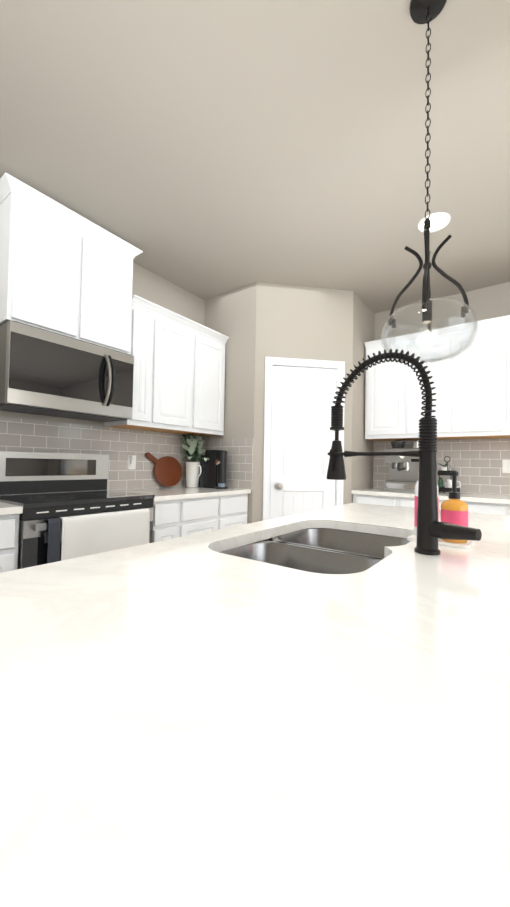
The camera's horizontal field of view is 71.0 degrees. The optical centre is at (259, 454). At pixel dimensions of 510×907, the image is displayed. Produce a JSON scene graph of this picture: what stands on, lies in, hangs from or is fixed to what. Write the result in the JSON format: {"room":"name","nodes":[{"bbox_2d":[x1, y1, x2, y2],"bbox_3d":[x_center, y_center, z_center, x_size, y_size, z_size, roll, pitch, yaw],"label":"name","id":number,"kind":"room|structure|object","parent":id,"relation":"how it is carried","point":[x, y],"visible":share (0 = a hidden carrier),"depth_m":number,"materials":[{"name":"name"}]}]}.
{"room":"kitchen","nodes":[
{"label":"kitchen","id":0,"kind":"room"},
{"bbox_2d":[0,262,204,489],"bbox_3d":[-1.868,-0.232,1.884,0.100,2.780,6.930,0,-2,36],"label":"wall","id":1,"kind":"structure","parent":0,"point":[150,286],"depth_m":3.13,"materials":[{"name":"beige paint"}]},
{"bbox_2d":[0,172,87,339],"bbox_3d":[-1.376,-1.105,2.160,0.368,0.761,0.425,0,-2,36],"label":"upper cabinet","id":2,"kind":"object","parent":1,"relation":"attached to","point":[65,271],"depth_m":2.06,"materials":[{"name":"white wood"}]},
{"bbox_2d":[0,320,133,421],"bbox_3d":[-1.229,-0.480,2.290,0.440,0.454,0.756,0,-2,36],"label":"microwave","id":3,"kind":"object","parent":2,"relation":"attached to","point":[46,372],"visible":1,"depth_m":2.13,"materials":[{"name":"silver metal"}]},
{"bbox_2d":[0,416,201,489],"bbox_3d":[-1.208,0.034,2.690,0.006,0.487,2.128,0,-2,36],"label":"backsplash","id":4,"kind":"structure","parent":1,"relation":"attached to","point":[118,446],"depth_m":2.75,"materials":[{"name":"tile"}]},
{"bbox_2d":[128,455,135,469],"bbox_3d":[-1.029,0.068,2.900,0.034,0.115,0.070,0,-2,36],"label":"electrical outlet","id":5,"kind":"object","parent":4,"relation":"attached to","point":[131,462],"visible":0.98,"depth_m":2.89,"materials":[{"name":"white plastic"}]},
{"bbox_2d":[82,220,143,359],"bbox_3d":[-1.124,-1.091,2.503,0.368,0.761,0.426,0,-2,36],"label":"upper cabinet","id":6,"kind":"object","parent":1,"relation":"attached to","point":[113,316],"depth_m":2.41,"materials":[{"name":"white wood"}]},
{"bbox_2d":[104,299,159,430],"bbox_3d":[-0.982,-0.671,2.716,0.343,0.930,0.198,0,-2,36],"label":"upper cabinet","id":7,"kind":"object","parent":1,"relation":"attached to","point":[146,375],"depth_m":2.67,"materials":[{"name":"white wood"}]},
{"bbox_2d":[144,306,199,434],"bbox_3d":[-0.802,-0.661,2.963,0.343,0.930,0.413,0,-2,36],"label":"upper cabinet","id":8,"kind":"object","parent":1,"relation":"attached to","point":[179,384],"depth_m":2.91,"materials":[{"name":"white wood"}]},
{"bbox_2d":[188,324,228,435],"bbox_3d":[-0.557,-0.647,3.297,0.343,0.930,0.416,0,-2,36],"label":"upper cabinet","id":9,"kind":"object","parent":1,"relation":"attached to","point":[210,398],"depth_m":3.22,"materials":[{"name":"white wood"}]},
{"bbox_2d":[0,0,509,312],"bbox_3d":[0.819,-1.653,-0.026,6.700,0.050,6.930,0,-2,36],"label":"ceiling","id":10,"kind":"structure","parent":0,"point":[205,149],"depth_m":1.77,"materials":[{"name":"beige paint"}]},
{"bbox_2d":[381,0,477,363],"bbox_3d":[0.582,-0.958,1.238,0.298,1.274,0.298,0,-2,36],"label":"pendant light","id":11,"kind":"object","parent":10,"relation":"hanging from","point":[424,11],"visible":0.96,"depth_m":1.23,"materials":[{"name":"clear glass"}]},
{"bbox_2d":[418,212,450,232],"bbox_3d":[1.167,-1.547,2.394,0.200,0.010,0.200,0,-2,36],"label":"recessed light","id":12,"kind":"object","parent":10,"relation":"in","point":[440,220],"visible":0.9,"depth_m":2.38,"materials":[{"name":"white"}]},
{"bbox_2d":[202,282,374,523],"bbox_3d":[0.315,-0.140,3.679,1.300,2.780,1.250,0,-2,36],"label":"wall","id":13,"kind":"structure","parent":0,"point":[256,323],"depth_m":3.30,"materials":[{"name":"beige paint"}]},
{"bbox_2d":[201,438,252,488],"bbox_3d":[-0.321,0.085,3.354,0.639,0.456,0.006,0,-2,36],"label":"backsplash","id":14,"kind":"structure","parent":13,"relation":"attached to","point":[239,468],"depth_m":3.27,"materials":[{"name":"tile"}]},
{"bbox_2d":[270,366,336,518],"bbox_3d":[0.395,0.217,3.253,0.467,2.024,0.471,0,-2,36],"label":"pantry door","id":15,"kind":"structure","parent":13,"relation":"in","point":[302,436],"depth_m":3.26,"materials":[{"name":"white wood"}]},
{"bbox_2d":[262,357,344,520],"bbox_3d":[0.393,0.188,3.276,0.748,2.104,0.119,1,-2,-9],"label":"door frame","id":16,"kind":"structure","parent":13,"relation":"attached to","point":[270,362],"depth_m":3.20,"materials":[{"name":"white wood"}]},
{"bbox_2d":[374,282,509,494],"bbox_3d":[2.811,-0.124,2.686,6.500,2.780,0.100,0,-2,36],"label":"wall","id":17,"kind":"structure","parent":0,"point":[489,302],"depth_m":3.40,"materials":[{"name":"beige paint"}]},
{"bbox_2d":[364,315,509,440],"bbox_3d":[1.766,-0.622,3.190,1.580,0.953,0.353,0,-2,36],"label":"upper cabinet","id":18,"kind":"object","parent":17,"relation":"attached to","point":[471,384],"visible":0.77,"depth_m":3.10,"materials":[{"name":"white wood"}]},
{"bbox_2d":[373,438,509,494],"bbox_3d":[1.849,0.107,3.313,1.600,0.489,0.006,0,-2,36],"label":"backsplash","id":19,"kind":"structure","parent":17,"relation":"attached to","point":[477,463],"depth_m":3.25,"materials":[{"name":"tile"}]},
{"bbox_2d":[502,460,509,472],"bbox_3d":[2.141,0.106,3.090,0.070,0.115,0.008,0,-2,36],"label":"electrical outlet","id":20,"kind":"object","parent":19,"relation":"attached to","point":[505,466],"visible":1,"depth_m":3.09,"materials":[{"name":"white plastic"}]},
{"bbox_3d":[0.768,1.175,-0.107,6.700,0.050,6.930,0,-2,36],"label":"floor","id":21,"kind":"structure","parent":0,"visible":0},
{"bbox_2d":[0,514,18,572],"bbox_3d":[-1.506,0.722,1.766,0.618,0.878,0.323,0,-2,36],"label":"base cabinet","id":22,"kind":"object","parent":21,"relation":"on","point":[9,524],"depth_m":1.69,"materials":[{"name":"white wood"}]},
{"bbox_2d":[0,486,250,514],"bbox_3d":[-0.962,0.295,2.497,0.632,0.034,2.127,0,-2,36],"label":"countertop","id":23,"kind":"structure","parent":22,"relation":"on","point":[169,493],"depth_m":2.71,"materials":[{"name":"white stone"}]},
{"bbox_2d":[145,452,181,486],"bbox_3d":[-0.832,0.139,3.139,0.055,0.297,0.382,0,-2,36],"label":"cutting board","id":24,"kind":"object","parent":23,"relation":"on","point":[167,471],"visible":0.98,"depth_m":3.14,"materials":[{"name":"brown wood"}]},
{"bbox_2d":[185,462,201,487],"bbox_3d":[-0.603,0.190,3.289,0.182,0.232,0.134,0,-2,36],"label":"pitcher vase","id":25,"kind":"object","parent":23,"relation":"on","point":[192,474],"visible":1,"depth_m":3.25,"materials":[{"name":"white ceramic"}]},
{"bbox_2d":[181,434,208,461],"bbox_3d":[-0.583,-0.049,3.285,0.284,0.248,0.401,0,-2,36],"label":"greenery","id":26,"kind":"object","parent":25,"relation":"in","point":[191,447],"visible":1,"depth_m":3.25,"materials":[{"name":"green plant"}]},
{"bbox_2d":[200,450,227,488],"bbox_3d":[-0.398,0.137,3.264,0.308,0.345,0.173,0,-2,36],"label":"coffee maker","id":27,"kind":"object","parent":23,"relation":"on","point":[213,473],"visible":1,"depth_m":3.21,"materials":[{"name":"black plastic"}]},
{"bbox_2d":[0,451,154,568],"bbox_3d":[-1.153,0.585,2.190,0.660,1.190,0.762,0,-2,36],"label":"range oven","id":28,"kind":"object","parent":21,"relation":"on","point":[39,487],"visible":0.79,"depth_m":2.18,"materials":[{"name":"silver metal"}]},
{"bbox_2d":[44,518,60,563],"bbox_3d":[-1.045,0.541,1.793,0.049,0.436,0.059,0,-2,36],"label":"hanging towel","id":29,"kind":"object","parent":28,"relation":"hanging from","point":[52,536],"visible":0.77,"depth_m":1.78,"materials":[{"name":"grey fabric"}]},
{"bbox_2d":[60,508,149,560],"bbox_3d":[-0.864,0.535,2.032,0.058,0.404,0.528,0,-2,36],"label":"hanging towel","id":30,"kind":"object","parent":28,"relation":"hanging from","point":[86,535],"visible":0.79,"depth_m":1.99,"materials":[{"name":"white fabric"}]},
{"bbox_2d":[152,499,183,542],"bbox_3d":[-0.886,0.758,2.611,0.618,0.878,0.239,0,-2,36],"label":"base cabinet","id":31,"kind":"object","parent":21,"relation":"on","point":[172,519],"depth_m":2.45,"materials":[{"name":"white wood"}]},
{"bbox_2d":[184,496,223,535],"bbox_3d":[-0.698,0.768,2.869,0.618,0.878,0.400,0,-2,36],"label":"base cabinet","id":32,"kind":"object","parent":21,"relation":"on","point":[201,515],"depth_m":2.71,"materials":[{"name":"white wood"}]},
{"bbox_2d":[220,494,247,528],"bbox_3d":[-0.464,0.782,3.188,0.618,0.878,0.392,0,-2,36],"label":"base cabinet","id":33,"kind":"object","parent":21,"relation":"on","point":[233,511],"depth_m":3.01,"materials":[{"name":"white wood"}]},
{"bbox_2d":[353,494,400,505],"bbox_3d":[1.186,0.818,3.413,0.408,0.878,0.584,0,-2,36],"label":"base cabinet","id":34,"kind":"object","parent":21,"relation":"on","point":[357,498],"depth_m":3.18,"materials":[{"name":"white wood"}]},
{"bbox_2d":[399,497,444,509],"bbox_3d":[1.508,0.817,3.177,0.390,0.878,0.584,0,-2,36],"label":"base cabinet","id":35,"kind":"object","parent":21,"relation":"on","point":[405,502],"depth_m":3.02,"materials":[{"name":"white wood"}]},
{"bbox_2d":[464,501,508,514],"bbox_3d":[1.822,0.816,2.947,0.390,0.878,0.584,0,-2,36],"label":"base cabinet","id":36,"kind":"object","parent":21,"relation":"on","point":[489,508],"depth_m":2.68,"materials":[{"name":"white wood"}]},
{"bbox_2d":[351,488,509,503],"bbox_3d":[1.674,0.359,3.061,1.614,0.034,0.603,0,-2,36],"label":"countertop","id":37,"kind":"structure","parent":36,"relation":"on","point":[486,498],"depth_m":2.99,"materials":[{"name":"white stone"}]},
{"bbox_2d":[384,441,419,491],"bbox_3d":[1.365,0.111,3.350,0.310,0.466,0.402,0,-2,36],"label":"espresso machine","id":38,"kind":"object","parent":37,"relation":"on","point":[403,473],"visible":0.67,"depth_m":3.31,"materials":[{"name":"silver metal"}]},
{"bbox_2d":[438,456,460,492],"bbox_3d":[1.675,0.181,3.183,0.214,0.326,0.206,0,-2,36],"label":"tiered tray","id":39,"kind":"object","parent":37,"relation":"on","point":[448,485],"visible":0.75,"depth_m":3.15,"materials":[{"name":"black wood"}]},
{"bbox_3d":[0.099,0.719,0.645,0.988,0.878,2.925,0,-2,36],"label":"cabinet","id":40,"kind":"object","parent":21,"relation":"on","visible":0},
{"bbox_2d":[0,503,509,906],"bbox_3d":[0.145,0.261,0.632,1.145,0.034,2.995,0,-2,36],"label":"countertop","id":41,"kind":"structure","parent":40,"relation":"on","point":[197,720],"depth_m":0.31,"materials":[{"name":"white stone"}]},
{"bbox_2d":[219,528,409,573],"bbox_3d":[0.201,0.393,1.101,0.500,0.196,0.755,0,-2,36],"label":"undermount sink","id":42,"kind":"object","parent":41,"relation":"in","point":[325,550],"visible":0.08,"depth_m":1.19,"materials":[{"name":"silver metal"}]},
{"bbox_2d":[326,349,481,554],"bbox_3d":[0.370,-0.021,0.982,0.412,0.557,0.090,0,-2,36],"label":"faucet","id":43,"kind":"object","parent":41,"relation":"on","point":[431,529],"visible":1,"depth_m":0.94,"materials":[{"name":"black metal"}]},
{"bbox_2d":[407,533,474,548],"bbox_3d":[0.552,0.260,1.091,0.170,0.009,0.145,0,-2,36],"label":"soap tray","id":44,"kind":"object","parent":41,"relation":"on","point":[412,537],"visible":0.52,"depth_m":1.03,"materials":[{"name":"white ceramic"}]},
{"bbox_2d":[411,459,438,535],"bbox_3d":[0.521,0.136,1.128,0.080,0.245,0.069,0,-2,36],"label":"soap bottle","id":45,"kind":"object","parent":44,"relation":"on","point":[415,503],"visible":0.15,"depth_m":1.12,"materials":[{"name":"pink plastic"}]},
{"bbox_2d":[438,472,467,542],"bbox_3d":[0.577,0.155,1.068,0.082,0.205,0.073,0,-2,36],"label":"hand soap bottle","id":46,"kind":"object","parent":44,"relation":"on","point":[454,508],"visible":0.81,"depth_m":1.04,"materials":[{"name":"orange"}]}
]}

